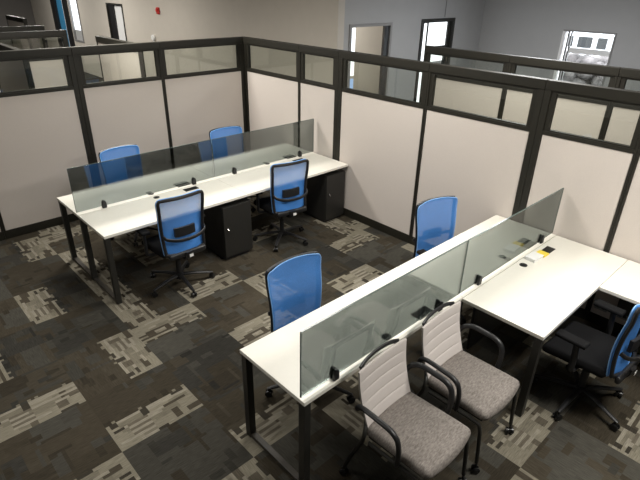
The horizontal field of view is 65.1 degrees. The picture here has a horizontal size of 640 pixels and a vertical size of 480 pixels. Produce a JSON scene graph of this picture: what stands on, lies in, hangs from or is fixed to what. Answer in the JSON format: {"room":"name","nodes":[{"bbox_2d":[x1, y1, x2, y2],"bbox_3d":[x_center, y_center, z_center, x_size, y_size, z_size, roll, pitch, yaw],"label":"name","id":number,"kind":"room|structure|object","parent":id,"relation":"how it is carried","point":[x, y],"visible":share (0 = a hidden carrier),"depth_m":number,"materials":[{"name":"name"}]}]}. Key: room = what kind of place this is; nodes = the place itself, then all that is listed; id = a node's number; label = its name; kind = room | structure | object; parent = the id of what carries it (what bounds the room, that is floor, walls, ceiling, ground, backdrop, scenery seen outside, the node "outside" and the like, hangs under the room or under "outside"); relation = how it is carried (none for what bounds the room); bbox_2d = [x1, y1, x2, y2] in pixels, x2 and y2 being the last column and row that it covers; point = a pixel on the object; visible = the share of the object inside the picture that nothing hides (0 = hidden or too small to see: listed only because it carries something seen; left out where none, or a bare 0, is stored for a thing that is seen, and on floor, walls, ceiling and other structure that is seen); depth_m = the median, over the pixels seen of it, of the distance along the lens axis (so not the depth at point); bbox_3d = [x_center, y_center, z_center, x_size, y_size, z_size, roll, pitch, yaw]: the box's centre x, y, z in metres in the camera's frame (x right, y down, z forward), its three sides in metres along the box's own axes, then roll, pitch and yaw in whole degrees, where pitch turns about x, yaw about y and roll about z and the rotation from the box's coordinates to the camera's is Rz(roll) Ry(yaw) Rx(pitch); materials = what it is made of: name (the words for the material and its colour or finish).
{"room":"open-plan office","nodes":[
{"label":"open-plan office","id":0,"kind":"room"},
{"bbox_2d":[0,0,40,48],"bbox_3d":[-14.697,-6.950,15.588,10.960,3.200,0.150,-22,35,-38],"label":"wall","id":1,"kind":"structure","parent":0,"point":[19,8],"depth_m":18.50,"materials":[{"name":"grey paint"}]},
{"bbox_2d":[31,0,344,84],"bbox_3d":[-5.188,-5.779,13.694,0.150,3.200,16.120,-22,35,-38],"label":"wall","id":2,"kind":"structure","parent":0,"point":[319,23],"depth_m":10.67,"materials":[{"name":"beige paint"}]},
{"bbox_2d":[50,0,74,46],"bbox_3d":[-8.653,-7.301,17.022,0.180,2.750,1.550,-22,35,-38],"label":"door","id":3,"kind":"structure","parent":2,"relation":"in","point":[60,11],"depth_m":16.93,"materials":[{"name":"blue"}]},
{"bbox_2d":[67,0,84,42],"bbox_3d":[-7.766,-7.288,15.990,0.170,1.800,0.800,-22,35,-38],"label":"window","id":4,"kind":"structure","parent":2,"relation":"in","point":[72,4],"depth_m":16.15,"materials":[{"name":"white glass"}]},
{"bbox_2d":[106,3,126,40],"bbox_3d":[-5.643,-5.550,14.326,0.170,2.200,1.040,-22,35,-38],"label":"door","id":5,"kind":"structure","parent":2,"relation":"in","point":[115,14],"depth_m":14.09,"materials":[{"name":"black wood"}]},
{"bbox_2d":[0,72,639,479],"bbox_3d":[-3.741,-2.032,9.937,17.000,0.001,27.500,-22,35,-38],"label":"floor","id":6,"kind":"structure","parent":0,"point":[93,386],"depth_m":3.90,"materials":[{"name":"carpet"}]},
{"bbox_2d":[0,221,5,240],"bbox_3d":[-4.176,-0.766,5.146,1.198,2.078,0.074,-22,35,-38],"label":"divider","id":7,"kind":"object","parent":6,"relation":"on","point":[2,235],"visible":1,"depth_m":5.92,"materials":[{"name":"brown metal"}]},
{"bbox_2d":[0,43,35,91],"bbox_3d":[-3.758,-1.400,6.428,0.074,2.056,1.418,-22,35,-38],"label":"divider","id":8,"kind":"object","parent":6,"relation":"on","point":[14,75],"visible":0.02,"depth_m":5.93,"materials":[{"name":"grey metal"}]},
{"bbox_2d":[5,15,32,48],"bbox_3d":[-6.135,-3.561,10.537,0.074,2.078,1.198,-22,35,-38],"label":"divider","id":9,"kind":"object","parent":6,"relation":"on","point":[11,20],"visible":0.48,"depth_m":10.10,"materials":[{"name":"brown metal"}]},
{"bbox_2d":[0,25,48,47],"bbox_3d":[-5.261,-2.629,8.783,1.218,2.046,0.074,-22,35,-38],"label":"divider","id":10,"kind":"object","parent":6,"relation":"on","point":[37,27],"visible":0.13,"depth_m":8.51,"materials":[{"name":"brown metal"}]},
{"bbox_2d":[0,30,68,88],"bbox_3d":[-4.498,-2.293,8.158,1.098,2.046,0.074,-22,35,-38],"label":"divider","id":11,"kind":"object","parent":6,"relation":"on","point":[48,72],"visible":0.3,"depth_m":7.99,"materials":[{"name":"beige fabric"}]},
{"bbox_2d":[0,47,92,238],"bbox_3d":[-3.317,-1.119,5.873,1.158,2.078,0.074,-22,35,-38],"label":"divider","id":12,"kind":"object","parent":6,"relation":"on","point":[43,131],"visible":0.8,"depth_m":5.90,"materials":[{"name":"beige fabric"}]},
{"bbox_2d":[95,36,145,81],"bbox_3d":[-2.755,-1.787,7.229,0.074,2.056,1.338,-22,35,-38],"label":"divider","id":13,"kind":"object","parent":6,"relation":"on","point":[118,66],"visible":0.3,"depth_m":6.86,"materials":[{"name":"brown metal"}]},
{"bbox_2d":[71,42,170,162],"bbox_3d":[-2.497,-1.456,6.567,1.088,2.078,0.074,-22,35,-38],"label":"divider","id":14,"kind":"object","parent":6,"relation":"on","point":[125,111],"visible":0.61,"depth_m":6.39,"materials":[{"name":"beige fabric"}]},
{"bbox_2d":[98,144,157,246],"bbox_3d":[-2.221,-0.549,5.941,0.660,1.048,0.691,25,35,38],"label":"chair","id":15,"kind":"object","parent":6,"relation":"on","point":[116,152],"visible":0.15,"depth_m":5.87,"materials":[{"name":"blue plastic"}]},
{"bbox_2d":[135,189,214,297],"bbox_3d":[-1.422,-0.017,4.932,0.682,1.048,0.665,-22,35,-37],"label":"chair","id":16,"kind":"object","parent":6,"relation":"on","point":[180,219],"visible":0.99,"depth_m":4.74,"materials":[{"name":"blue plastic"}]},
{"bbox_2d":[157,37,246,155],"bbox_3d":[-1.627,-1.813,7.304,1.298,2.078,0.074,-22,35,-38],"label":"divider","id":17,"kind":"object","parent":6,"relation":"on","point":[199,103],"visible":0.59,"depth_m":7.13,"materials":[{"name":"beige fabric"}]},
{"bbox_2d":[57,152,347,303],"bbox_3d":[-1.207,-0.384,5.998,3.145,0.742,1.215,-22,35,-38],"label":"desk","id":18,"kind":"object","parent":6,"relation":"on","point":[129,215],"visible":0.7,"depth_m":5.27,"materials":[{"name":"white laminate"}]},
{"bbox_2d":[57,178,215,217],"bbox_3d":[-1.983,-0.565,5.552,1.574,0.028,0.601,-22,35,-38],"label":"countertop","id":19,"kind":"structure","parent":18,"relation":"on","point":[67,200],"depth_m":5.21,"materials":[{"name":"white laminate"}]},
{"bbox_2d":[67,140,213,212],"bbox_3d":[-1.797,-0.687,5.254,1.555,0.467,0.048,-22,35,-38],"label":"screen","id":20,"kind":"object","parent":18,"relation":"on","point":[104,183],"visible":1,"depth_m":5.18,"materials":[{"name":"clear glass"}]},
{"bbox_2d":[79,179,247,238],"bbox_3d":[-1.564,-0.355,5.159,1.574,0.028,0.606,-22,35,-38],"label":"countertop","id":21,"kind":"structure","parent":18,"relation":"on","point":[110,222],"depth_m":4.98,"materials":[{"name":"white laminate"}]},
{"bbox_2d":[211,119,313,176],"bbox_3d":[-0.656,-1.156,6.221,1.560,0.467,0.048,-22,35,-38],"label":"screen","id":22,"kind":"object","parent":18,"relation":"on","point":[232,154],"visible":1,"depth_m":6.15,"materials":[{"name":"clear glass"}]},
{"bbox_2d":[213,152,314,178],"bbox_3d":[-0.837,-1.036,6.522,1.569,0.028,0.601,-22,35,-38],"label":"countertop","id":23,"kind":"structure","parent":18,"relation":"on","point":[283,160],"depth_m":6.26,"materials":[{"name":"white laminate"}]},
{"bbox_2d":[217,153,347,195],"bbox_3d":[-0.418,-0.826,6.129,1.569,0.028,0.606,-22,35,-38],"label":"countertop","id":24,"kind":"structure","parent":18,"relation":"on","point":[252,182],"depth_m":6.01,"materials":[{"name":"white laminate"}]},
{"bbox_2d":[204,197,252,259],"bbox_3d":[-1.063,-0.178,5.704,0.370,0.649,0.522,-22,35,-38],"label":"base cabinet","id":25,"kind":"object","parent":6,"relation":"on","point":[228,231],"visible":0.9,"depth_m":5.54,"materials":[{"name":"black metal"}]},
{"bbox_2d":[209,126,259,211],"bbox_3d":[-1.128,-0.952,6.775,0.692,1.048,0.680,-18,33,-33],"label":"chair","id":26,"kind":"object","parent":6,"relation":"on","point":[229,130],"visible":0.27,"depth_m":6.74,"materials":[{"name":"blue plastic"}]},
{"bbox_2d":[242,36,247,131],"bbox_3d":[-1.129,-2.019,7.728,0.068,2.077,0.068,-22,35,-38],"label":"post","id":27,"kind":"object","parent":6,"relation":"on","point":[242,36],"visible":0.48,"depth_m":7.46,"materials":[{"name":"brown metal"}]},
{"bbox_2d":[243,37,301,131],"bbox_3d":[-0.687,-1.797,7.312,0.074,2.078,1.218,-22,35,-38],"label":"divider","id":28,"kind":"object","parent":6,"relation":"on","point":[272,99],"visible":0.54,"depth_m":7.15,"materials":[{"name":"beige fabric"}]},
{"bbox_2d":[253,159,308,251],"bbox_3d":[-0.462,-0.488,5.896,0.688,1.048,0.669,-16,32,-30],"label":"chair","id":29,"kind":"object","parent":6,"relation":"on","point":[288,181],"visible":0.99,"depth_m":5.65,"materials":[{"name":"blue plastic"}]},
{"bbox_2d":[265,251,354,403],"bbox_3d":[-0.065,0.673,3.638,0.684,1.048,0.672,-20,34,-36],"label":"chair","id":30,"kind":"object","parent":6,"relation":"on","point":[294,283],"visible":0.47,"depth_m":3.64,"materials":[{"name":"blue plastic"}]},
{"bbox_2d":[299,45,339,159],"bbox_3d":[-0.018,-1.463,6.685,0.074,2.078,0.728,-22,35,-38],"label":"divider","id":31,"kind":"object","parent":6,"relation":"on","point":[318,101],"visible":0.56,"depth_m":6.50,"materials":[{"name":"beige fabric"}]},
{"bbox_2d":[303,169,344,221],"bbox_3d":[0.041,-0.632,6.638,0.340,0.649,0.522,-22,35,-38],"label":"base cabinet","id":32,"kind":"object","parent":6,"relation":"on","point":[325,195],"visible":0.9,"depth_m":6.48,"materials":[{"name":"black metal"}]},
{"bbox_2d":[336,50,431,242],"bbox_3d":[0.679,-1.114,6.032,0.074,2.078,1.303,-22,35,-38],"label":"divider","id":33,"kind":"object","parent":6,"relation":"on","point":[378,136],"visible":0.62,"depth_m":6.00,"materials":[{"name":"beige fabric"}]},
{"bbox_2d":[240,215,555,479],"bbox_3d":[0.843,0.642,4.075,3.145,0.742,0.610,-22,35,-38],"label":"desk","id":34,"kind":"object","parent":6,"relation":"on","point":[276,354],"visible":0.38,"depth_m":3.25,"materials":[{"name":"white laminate"}]},
{"bbox_2d":[240,266,462,406],"bbox_3d":[0.278,0.567,3.432,1.574,0.028,0.610,-22,35,-38],"label":"countertop","id":35,"kind":"structure","parent":34,"relation":"on","point":[277,354],"depth_m":3.16,"materials":[{"name":"white laminate"}]},
{"bbox_2d":[300,240,467,397],"bbox_3d":[0.463,0.444,3.135,1.555,0.467,0.048,-22,35,-38],"label":"screen","id":36,"kind":"object","parent":34,"relation":"on","point":[337,341],"visible":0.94,"depth_m":3.00,"materials":[{"name":"clear glass"}]},
{"bbox_2d":[399,215,555,299],"bbox_3d":[1.424,0.096,4.402,1.569,0.028,0.610,-22,35,-38],"label":"countertop","id":37,"kind":"structure","parent":34,"relation":"on","point":[451,243],"depth_m":4.36,"materials":[{"name":"white laminate"}]},
{"bbox_2d":[459,188,563,293],"bbox_3d":[1.604,-0.025,4.101,1.560,0.467,0.048,-22,35,-38],"label":"screen","id":38,"kind":"object","parent":34,"relation":"attached to","point":[492,248],"visible":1,"depth_m":4.00,"materials":[{"name":"clear glass"}]},
{"bbox_2d":[339,338,470,479],"bbox_3d":[0.538,1.118,2.981,0.630,0.878,0.578,25,35,38],"label":"chair","id":39,"kind":"object","parent":6,"relation":"on","point":[426,439],"visible":1,"depth_m":2.93,"materials":[{"name":"grey fabric"}]},
{"bbox_2d":[411,196,465,324],"bbox_3d":[1.180,0.189,4.639,0.683,1.048,0.669,-13,30,-26],"label":"chair","id":40,"kind":"object","parent":6,"relation":"on","point":[435,218],"visible":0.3,"depth_m":4.68,"materials":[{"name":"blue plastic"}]},
{"bbox_2d":[419,45,510,118],"bbox_3d":[1.811,-1.450,6.737,0.074,2.078,1.218,-22,35,-38],"label":"divider","id":41,"kind":"object","parent":6,"relation":"on","point":[475,97],"visible":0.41,"depth_m":6.37,"materials":[{"name":"beige fabric"}]},
{"bbox_2d":[417,301,519,473],"bbox_3d":[0.972,0.936,3.355,0.578,0.878,0.630,-23,36,-39],"label":"chair","id":42,"kind":"object","parent":6,"relation":"on","point":[482,390],"visible":0.91,"depth_m":3.29,"materials":[{"name":"grey fabric"}]},
{"bbox_2d":[410,63,548,245],"bbox_3d":[1.545,-0.680,5.219,0.074,2.078,1.223,-22,35,-38],"label":"divider","id":43,"kind":"object","parent":6,"relation":"on","point":[481,161],"visible":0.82,"depth_m":5.07,"materials":[{"name":"beige fabric"}]},
{"bbox_2d":[462,236,639,416],"bbox_3d":[2.348,0.879,3.675,1.590,0.742,2.112,-22,35,-38],"label":"desk","id":44,"kind":"object","parent":6,"relation":"on","point":[536,298],"visible":0.98,"depth_m":3.87,"materials":[{"name":"white laminate"}]},
{"bbox_2d":[525,251,543,262],"bbox_3d":[1.819,0.145,4.258,0.144,0.029,0.094,-20,34,-35],"label":"box","id":45,"kind":"object","parent":44,"relation":"on","point":[533,256],"visible":1,"depth_m":4.24,"materials":[{"name":"white paper"}]},
{"bbox_2d":[537,250,548,257],"bbox_3d":[1.917,0.118,4.329,0.084,0.016,0.085,-20,34,-35],"label":"sticky notes","id":46,"kind":"object","parent":44,"relation":"on","point":[544,253],"visible":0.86,"depth_m":4.32,"materials":[{"name":"yellow paper"}]},
{"bbox_2d":[462,236,627,340],"bbox_3d":[1.842,0.312,3.996,1.590,0.028,0.617,-22,35,-38],"label":"countertop","id":47,"kind":"structure","parent":44,"relation":"on","point":[534,299],"depth_m":3.86,"materials":[{"name":"white laminate"}]},
{"bbox_2d":[499,55,622,139],"bbox_3d":[2.640,-1.035,5.959,0.074,2.078,1.198,-22,35,-38],"label":"divider","id":48,"kind":"object","parent":6,"relation":"on","point":[581,116],"visible":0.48,"depth_m":5.56,"materials":[{"name":"beige fabric"}]},
{"bbox_2d":[519,79,639,318],"bbox_3d":[2.253,-0.326,4.555,0.074,2.078,0.838,-22,35,-38],"label":"divider","id":49,"kind":"object","parent":6,"relation":"on","point":[593,174],"visible":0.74,"depth_m":4.38,"materials":[{"name":"beige fabric"}]},
{"bbox_2d":[532,299,639,431],"bbox_3d":[1.966,0.743,3.587,0.693,1.048,0.680,-20,34,-36],"label":"chair","id":50,"kind":"object","parent":6,"relation":"on","point":[600,354],"visible":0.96,"depth_m":3.54,"materials":[{"name":"black fabric"}]},
{"bbox_2d":[585,146,639,333],"bbox_3d":[2.945,0.020,3.906,0.074,2.078,1.178,-22,35,-38],"label":"divider","id":51,"kind":"object","parent":6,"relation":"on","point":[624,242],"visible":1,"depth_m":4.25,"materials":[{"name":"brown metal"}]},
{"bbox_2d":[616,315,627,320],"bbox_3d":[2.695,0.673,4.471,0.011,0.070,0.110,-22,35,-38],"label":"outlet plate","id":52,"kind":"object","parent":51,"relation":"attached to","point":[624,317],"visible":0.24,"depth_m":4.46,"materials":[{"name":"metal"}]},
{"bbox_2d":[601,67,639,144],"bbox_3d":[3.462,-0.624,5.188,0.074,2.078,1.198,-22,35,-38],"label":"divider","id":53,"kind":"object","parent":6,"relation":"on","point":[621,121],"visible":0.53,"depth_m":5.21,"materials":[{"name":"beige fabric"}]},
{"bbox_2d":[350,26,382,93],"bbox_3d":[0.606,-4.419,11.275,4.490,3.200,0.100,-22,35,-38],"label":"wall","id":54,"kind":"structure","parent":0,"point":[368,40],"depth_m":11.82,"materials":[{"name":"beige paint"}]},
{"bbox_2d":[343,0,484,100],"bbox_3d":[1.919,-3.713,9.947,4.340,3.200,0.150,-22,35,-38],"label":"wall","id":55,"kind":"structure","parent":0,"point":[406,16],"depth_m":9.64,"materials":[{"name":"grey paint"}]},
{"bbox_2d":[347,22,392,95],"bbox_3d":[0.829,-2.811,9.247,1.110,2.190,0.175,-22,35,-38],"label":"door","id":56,"kind":"structure","parent":55,"relation":"in","point":[387,27],"depth_m":9.05,"materials":[{"name":"grey metal"}]},
{"bbox_2d":[413,18,455,101],"bbox_3d":[2.289,-3.425,10.476,1.120,2.220,0.175,-22,35,-38],"label":"door","id":57,"kind":"structure","parent":55,"relation":"in","point":[439,32],"depth_m":10.17,"materials":[{"name":"glass"},{"name":"dark metal"}]},
{"bbox_2d":[475,0,639,90],"bbox_3d":[7.109,-2.605,7.996,0.150,3.200,10.530,-22,35,-38],"label":"wall","id":58,"kind":"structure","parent":0,"point":[529,28],"depth_m":10.04,"materials":[{"name":"grey paint"}]},
{"bbox_2d":[553,29,616,85],"bbox_3d":[5.167,-3.468,9.846,0.180,1.180,0.980,-22,35,-38],"label":"window","id":59,"kind":"structure","parent":58,"relation":"in","point":[566,33],"depth_m":9.84,"materials":[{"name":"grey metal"}]},
{"label":"outside","id":60,"kind":"structure","parent":0,"visible":0},
{"bbox_3d":[19.203,-6.268,19.304,33.500,0.100,30.000,-22,35,-38],"label":"ground","id":61,"kind":"structure","parent":60,"visible":0},
{"bbox_2d":[560,51,608,85],"bbox_3d":[6.688,-3.870,12.578,0.999,1.556,2.391,-22,35,-38],"label":"bank","id":62,"kind":"object","parent":61,"relation":"on","point":[601,60],"visible":0.09,"depth_m":12.30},
{"bbox_2d":[567,32,613,57],"bbox_3d":[8.728,-5.700,15.751,2.075,1.720,4.600,-22,35,-38],"label":"van","id":63,"kind":"object","parent":61,"relation":"on","point":[595,41],"visible":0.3,"depth_m":14.87,"materials":[{"name":"white paint"}]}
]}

